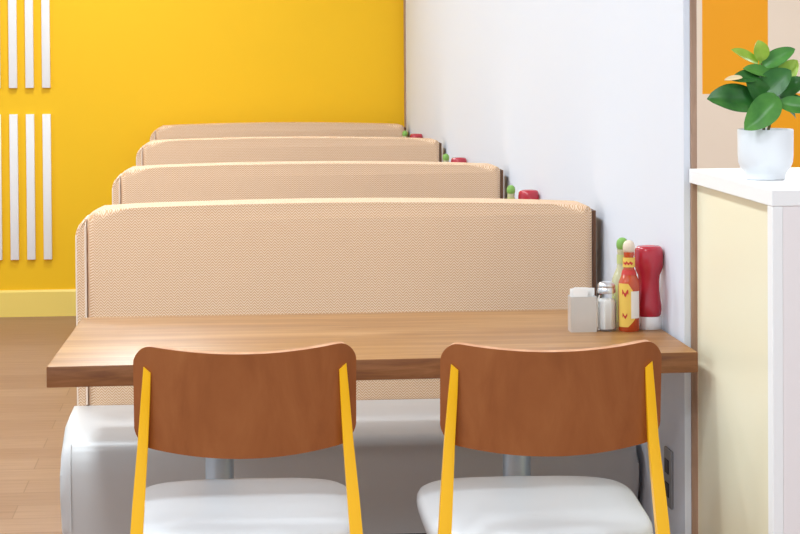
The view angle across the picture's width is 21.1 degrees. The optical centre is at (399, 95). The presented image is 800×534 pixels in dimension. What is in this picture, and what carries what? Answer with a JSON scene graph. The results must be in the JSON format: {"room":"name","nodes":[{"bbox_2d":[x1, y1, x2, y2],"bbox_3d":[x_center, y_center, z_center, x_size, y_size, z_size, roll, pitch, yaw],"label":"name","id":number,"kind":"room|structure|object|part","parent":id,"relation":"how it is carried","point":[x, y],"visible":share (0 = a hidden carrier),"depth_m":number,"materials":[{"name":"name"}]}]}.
{"room":"eatery","nodes":[
{"label":"eatery","id":0,"kind":"room"},
{"bbox_2d":[0,316,76,533],"bbox_3d":[-0.716,1.269,3.911,9.200,0.050,13.855,0,1,-5],"label":"floor","id":1,"kind":"structure","parent":0,"point":[34,417],"depth_m":7.64,"materials":[{"name":"brown wood"}]},
{"bbox_2d":[130,341,362,533],"bbox_3d":[-0.280,0.828,3.895,0.451,0.827,0.684,0,1,-5],"label":"dining chair","id":2,"kind":"object","parent":1,"relation":"on","point":[207,404],"visible":1,"depth_m":3.65,"materials":[{"name":"brown wood"}]},
{"bbox_3d":[-0.452,0.854,3.600,0.033,0.791,0.137,0,1,21],"label":"leg","id":3,"kind":"part","parent":2,"relation":"part of","materials":[{"name":"orange paint"}]},
{"bbox_3d":[-0.262,0.517,3.650,0.379,0.194,0.071,0,1,-5],"label":"backrest","id":4,"kind":"part","parent":2,"relation":"part of","materials":[{"name":"brown wood"}]},
{"bbox_3d":[-0.287,0.776,3.974,0.416,0.055,0.522,0,1,-5],"label":"seat","id":5,"kind":"part","parent":2,"relation":"part of","materials":[{"name":"white leather"}]},
{"bbox_3d":[-0.061,0.850,3.633,0.033,0.791,0.137,-1,2,-31],"label":"leg","id":6,"kind":"part","parent":2,"relation":"part of","materials":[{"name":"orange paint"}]},
{"bbox_2d":[150,122,405,140],"bbox_3d":[-0.573,0.615,10.314,1.261,0.957,0.632,0,1,-5],"label":"bench","id":7,"kind":"object","parent":1,"relation":"on","point":[253,129],"visible":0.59,"depth_m":10.46,"materials":[{"name":"beige woven fabric"},{"name":"pale grey vinyl"},{"name":"brown wood"}]},
{"bbox_2d":[136,136,441,165],"bbox_3d":[-0.432,0.653,8.620,1.261,0.957,0.632,0,1,-5],"label":"bench","id":8,"kind":"object","parent":1,"relation":"on","point":[288,148],"visible":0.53,"depth_m":8.77,"materials":[{"name":"beige woven fabric"},{"name":"pale grey vinyl"},{"name":"brown wood"}]},
{"bbox_3d":[-1.063,0.434,8.801,0.024,0.455,0.153,0,1,-5],"label":"panel","id":9,"kind":"part","parent":8,"relation":"part of","materials":[{"name":"beige fabric"}]},
{"bbox_2d":[112,161,502,204],"bbox_3d":[-0.272,0.697,6.692,1.261,0.957,0.632,0,1,-5],"label":"bench","id":10,"kind":"object","parent":1,"relation":"on","point":[278,179],"visible":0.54,"depth_m":6.84,"materials":[{"name":"beige woven fabric"},{"name":"pale grey vinyl"},{"name":"brown wood"}]},
{"bbox_3d":[-0.903,0.478,6.873,0.024,0.455,0.153,0,1,-5],"label":"panel","id":11,"kind":"part","parent":10,"relation":"part of","materials":[{"name":"beige fabric"}]},
{"bbox_2d":[60,198,638,533],"bbox_3d":[-0.129,0.736,4.984,1.261,0.957,0.632,0,1,-5],"label":"bench","id":12,"kind":"object","parent":1,"relation":"on","point":[300,255],"visible":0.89,"depth_m":5.11,"materials":[{"name":"beige woven fabric"},{"name":"pale grey vinyl"},{"name":"brown wood"}]},
{"bbox_3d":[-0.761,0.517,5.164,0.024,0.455,0.153,0,1,-5],"label":"panel","id":13,"kind":"part","parent":12,"relation":"part of","materials":[{"name":"beige fabric"}]},
{"bbox_3d":[-0.143,0.496,5.215,1.212,0.487,0.157,0,1,-5],"label":"backrest","id":14,"kind":"part","parent":12,"relation":"part of","materials":[{"name":"beige fabric"}]},
{"bbox_3d":[-0.129,0.841,4.985,1.261,0.223,0.624,0,1,-5],"label":"seat","id":15,"kind":"part","parent":12,"relation":"part of","materials":[{"name":"white leather"}]},
{"bbox_2d":[47,309,697,478],"bbox_3d":[-0.069,0.860,4.441,1.243,0.735,0.730,0,1,-5],"label":"dining table","id":16,"kind":"object","parent":1,"relation":"on","point":[100,351],"visible":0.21,"depth_m":4.38,"materials":[{"name":"brown wood"}]},
{"bbox_2d":[568,295,596,331],"bbox_3d":[0.379,0.452,4.468,0.054,0.074,0.040,0,1,-5],"label":"caddy","id":17,"kind":"object","parent":16,"relation":"on","point":[582,311],"visible":1,"depth_m":4.45,"materials":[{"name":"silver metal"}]},
{"bbox_2d":[573,288,587,296],"bbox_3d":[0.373,0.441,4.452,0.031,0.088,0.004,0,1,-5],"label":"packet","id":18,"kind":"object","parent":17,"relation":"in","point":[577,292],"visible":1,"depth_m":4.45,"materials":[{"name":"white paper"}]},
{"bbox_2d":[588,288,593,296],"bbox_3d":[0.390,0.442,4.476,0.028,0.085,0.004,1,1,-5],"label":"packet","id":19,"kind":"object","parent":17,"relation":"in","point":[590,290],"visible":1,"depth_m":4.47,"materials":[{"name":"white paper"}]},
{"bbox_2d":[597,281,616,331],"bbox_3d":[0.430,0.436,4.474,0.039,0.103,0.039,0,1,-5],"label":"salt shaker","id":20,"kind":"object","parent":16,"relation":"on","point":[606,307],"visible":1,"depth_m":4.46,"materials":[{"name":"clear glass"}]},
{"bbox_3d":[0.430,0.397,4.473,0.038,0.024,0.038,0,1,-5],"label":"lid","id":21,"kind":"part","parent":20,"relation":"part of","materials":[{"name":"silver metal"}]},
{"bbox_2d":[612,238,626,327],"bbox_3d":[0.468,0.392,4.529,0.045,0.188,0.045,0,1,-5],"label":"hot sauce bottle","id":22,"kind":"object","parent":16,"relation":"on","point":[619,244],"visible":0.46,"depth_m":4.52,"materials":[{"name":"beige"}]},
{"bbox_2d":[618,240,639,331],"bbox_3d":[0.476,0.394,4.466,0.044,0.188,0.046,0,1,-5],"label":"hot sauce bottle","id":23,"kind":"object","parent":16,"relation":"on","point":[628,285],"visible":1,"depth_m":4.45,"materials":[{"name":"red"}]},
{"bbox_3d":[0.487,0.432,4.449,0.020,0.056,0.003,-1,2,-31],"label":"panel","id":24,"kind":"part","parent":23,"relation":"part of","materials":[{"name":"white paper"}]},
{"bbox_2d":[634,245,662,329],"bbox_3d":[0.521,0.400,4.501,0.061,0.174,0.054,0,1,-5],"label":"ketchup bottle","id":25,"kind":"object","parent":16,"relation":"on","point":[648,258],"visible":0.92,"depth_m":4.48,"materials":[{"name":"red plastic"}]},
{"bbox_2d":[416,340,669,533],"bbox_3d":[0.249,0.824,3.898,0.451,0.827,0.684,0,1,-3],"label":"dining chair","id":26,"kind":"object","parent":1,"relation":"on","point":[521,402],"visible":1,"depth_m":3.65,"materials":[{"name":"brown wood"}]},
{"bbox_3d":[0.067,0.850,3.610,0.033,0.791,0.137,0,1,23],"label":"leg","id":27,"kind":"part","parent":26,"relation":"part of","materials":[{"name":"yellow paint"}]},
{"bbox_3d":[0.244,0.772,3.978,0.416,0.055,0.522,0,1,-3],"label":"seat","id":28,"kind":"part","parent":26,"relation":"part of","materials":[{"name":"white leather"}]},
{"bbox_3d":[0.258,0.514,3.653,0.379,0.194,0.071,0,1,-3],"label":"backrest","id":29,"kind":"part","parent":26,"relation":"part of","materials":[{"name":"brown wood"}]},
{"bbox_3d":[0.458,0.847,3.629,0.033,0.791,0.137,-1,2,-29],"label":"leg","id":30,"kind":"part","parent":26,"relation":"part of","materials":[{"name":"yellow paint"}]},
{"bbox_3d":[-0.211,0.821,6.150,1.243,0.735,0.730,0,1,-5],"label":"dining table","id":31,"kind":"object","parent":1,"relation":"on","visible":0},
{"bbox_2d":[507,185,514,198],"bbox_3d":[0.323,0.353,6.248,0.045,0.188,0.045,0,1,-5],"label":"hot sauce bottle","id":32,"kind":"object","parent":31,"relation":"on","point":[510,189],"visible":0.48,"depth_m":6.24,"materials":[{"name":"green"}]},
{"bbox_2d":[518,190,538,198],"bbox_3d":[0.374,0.360,6.252,0.061,0.174,0.054,0,1,-5],"label":"ketchup bottle","id":33,"kind":"object","parent":31,"relation":"on","point":[523,194],"visible":0.29,"depth_m":6.23,"materials":[{"name":"red plastic"}]},
{"bbox_3d":[-0.372,0.777,8.078,1.243,0.735,0.730,0,1,-5],"label":"dining table","id":34,"kind":"object","parent":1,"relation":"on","visible":0},
{"bbox_2d":[443,154,448,161],"bbox_3d":[0.173,0.311,8.081,0.045,0.188,0.045,0,1,-5],"label":"hot sauce bottle","id":35,"kind":"object","parent":34,"relation":"on","point":[445,156],"visible":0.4,"depth_m":8.07,"materials":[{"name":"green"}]},
{"bbox_2d":[451,157,466,162],"bbox_3d":[0.222,0.318,8.086,0.061,0.174,0.054,0,1,-5],"label":"ketchup bottle","id":36,"kind":"object","parent":34,"relation":"on","point":[455,159],"visible":0.25,"depth_m":8.06,"materials":[{"name":"red plastic"}]},
{"bbox_3d":[-0.513,0.729,9.771,1.243,0.753,0.730,0,1,-5],"label":"dining table","id":37,"kind":"object","parent":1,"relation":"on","visible":0},
{"bbox_2d":[402,131,407,137],"bbox_3d":[0.023,0.253,9.844,0.045,0.188,0.045,0,1,-5],"label":"hot sauce bottle","id":38,"kind":"object","parent":37,"relation":"on","point":[404,133],"visible":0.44,"depth_m":9.83,"materials":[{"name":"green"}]},
{"bbox_2d":[410,134,422,137],"bbox_3d":[0.075,0.260,9.849,0.061,0.174,0.054,0,1,-5],"label":"ketchup bottle","id":39,"kind":"object","parent":37,"relation":"on","point":[411,135],"visible":0.24,"depth_m":9.83,"materials":[{"name":"red plastic"}]},
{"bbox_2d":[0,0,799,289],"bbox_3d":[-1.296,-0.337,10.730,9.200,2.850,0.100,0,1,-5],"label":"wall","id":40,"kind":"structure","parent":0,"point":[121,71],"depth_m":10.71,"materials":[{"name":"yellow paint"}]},
{"bbox_2d":[0,114,2,259],"bbox_3d":[-1.990,0.451,10.629,0.040,0.720,0.022,0,1,-5],"label":"wall slat","id":41,"kind":"object","parent":40,"relation":"attached to","point":[1,255],"visible":1,"depth_m":10.62,"materials":[{"name":"white"}]},
{"bbox_2d":[8,0,16,87],"bbox_3d":[-1.914,-0.472,10.614,0.040,0.866,0.022,0,1,-5],"label":"wall slat","id":42,"kind":"object","parent":40,"relation":"attached to","point":[12,4],"visible":1,"depth_m":10.61,"materials":[{"name":"white"}]},
{"bbox_2d":[9,114,18,259],"bbox_3d":[-1.908,0.451,10.635,0.040,0.720,0.022,0,1,-5],"label":"wall slat","id":43,"kind":"object","parent":40,"relation":"attached to","point":[13,118],"visible":1,"depth_m":10.62,"materials":[{"name":"white"}]},
{"bbox_2d":[25,0,33,87],"bbox_3d":[-1.833,-0.473,10.620,0.040,0.866,0.022,0,1,-5],"label":"wall slat","id":44,"kind":"object","parent":40,"relation":"attached to","point":[29,41],"visible":1,"depth_m":10.62,"materials":[{"name":"white"}]},
{"bbox_2d":[26,114,35,259],"bbox_3d":[-1.827,0.450,10.642,0.040,0.720,0.022,0,1,-5],"label":"wall slat","id":45,"kind":"object","parent":40,"relation":"attached to","point":[30,136],"visible":1,"depth_m":10.63,"materials":[{"name":"white"}]},
{"bbox_2d":[0,289,75,316],"bbox_3d":[-2.916,1.037,10.568,5.920,0.132,0.016,0,1,-5],"label":"baseboard","id":46,"kind":"structure","parent":40,"relation":"attached to","point":[54,302],"depth_m":10.65,"materials":[{"name":"yellow paint"}]},
{"bbox_2d":[41,0,50,87],"bbox_3d":[-1.753,-0.474,10.627,0.040,0.866,0.022,0,1,-5],"label":"wall slat","id":47,"kind":"object","parent":40,"relation":"attached to","point":[45,4],"visible":1,"depth_m":10.62,"materials":[{"name":"white"}]},
{"bbox_2d":[42,114,51,258],"bbox_3d":[-1.747,0.449,10.649,0.040,0.720,0.022,0,1,-5],"label":"wall slat","id":48,"kind":"object","parent":40,"relation":"attached to","point":[46,118],"visible":1,"depth_m":10.64,"materials":[{"name":"white"}]},
{"bbox_2d":[406,0,799,533],"bbox_3d":[0.486,-0.267,7.229,0.330,2.850,7.175,0,1,-5],"label":"wall","id":49,"kind":"structure","parent":0,"point":[586,102],"depth_m":4.67,"materials":[{"name":"white paint"}]},
{"bbox_2d":[403,0,405,127],"bbox_3d":[0.023,-0.416,10.760,0.006,2.710,0.055,0,1,-5],"label":"trim","id":50,"kind":"structure","parent":49,"relation":"attached to","point":[404,1],"depth_m":10.74,"materials":[{"name":"brown wood"}]},
{"bbox_2d":[664,446,672,509],"bbox_3d":[0.555,0.791,4.455,0.008,0.120,0.068,0,1,-5],"label":"wall outlet","id":51,"kind":"object","parent":49,"relation":"attached to","point":[668,454],"visible":0.81,"depth_m":4.44,"materials":[{"name":"grey"}]},
{"bbox_2d":[664,458,668,474],"bbox_3d":[0.552,0.767,4.455,0.002,0.030,0.034,0,1,-5],"label":"socket","id":52,"kind":"object","parent":51,"relation":"attached to","point":[666,460],"depth_m":4.45,"materials":[{"name":"grey plastic"}]},
{"bbox_2d":[664,481,668,497],"bbox_3d":[0.553,0.815,4.456,0.002,0.030,0.034,0,1,-5],"label":"socket","id":53,"kind":"object","parent":51,"relation":"attached to","point":[666,482],"depth_m":4.45,"materials":[{"name":"grey plastic"}]},
{"bbox_2d":[690,0,697,533],"bbox_3d":[0.315,-0.273,7.539,0.013,2.850,6.527,0,1,-5],"label":"trim","id":54,"kind":"structure","parent":49,"relation":"attached to","point":[693,3],"depth_m":4.30,"materials":[{"name":"white paint"}]},
{"bbox_2d":[689,167,799,206],"bbox_3d":[0.764,0.165,3.985,0.320,0.028,0.648,0,1,-5],"label":"countertop","id":55,"kind":"structure","parent":49,"relation":"on","point":[786,192],"depth_m":3.88,"materials":[{"name":"white stone"}]},
{"bbox_2d":[707,40,799,180],"bbox_3d":[0.650,0.025,3.927,0.205,0.255,0.110,-1,1,-14],"label":"potted plant","id":56,"kind":"object","parent":55,"relation":"on","point":[764,154],"visible":1,"depth_m":3.90,"materials":[{"name":"green plant"}]},
{"bbox_3d":[0.669,0.107,3.938,0.102,0.092,0.102,0,1,-5],"label":"pot","id":57,"kind":"part","parent":56,"relation":"part of","materials":[{"name":"white ceramic"}]},
{"bbox_2d":[767,205,783,533],"bbox_3d":[0.643,0.714,3.681,0.018,1.053,0.035,0,1,-5],"label":"trim","id":58,"kind":"structure","parent":49,"relation":"attached to","point":[775,214],"depth_m":3.66,"materials":[{"name":"white laminate"}]}
]}

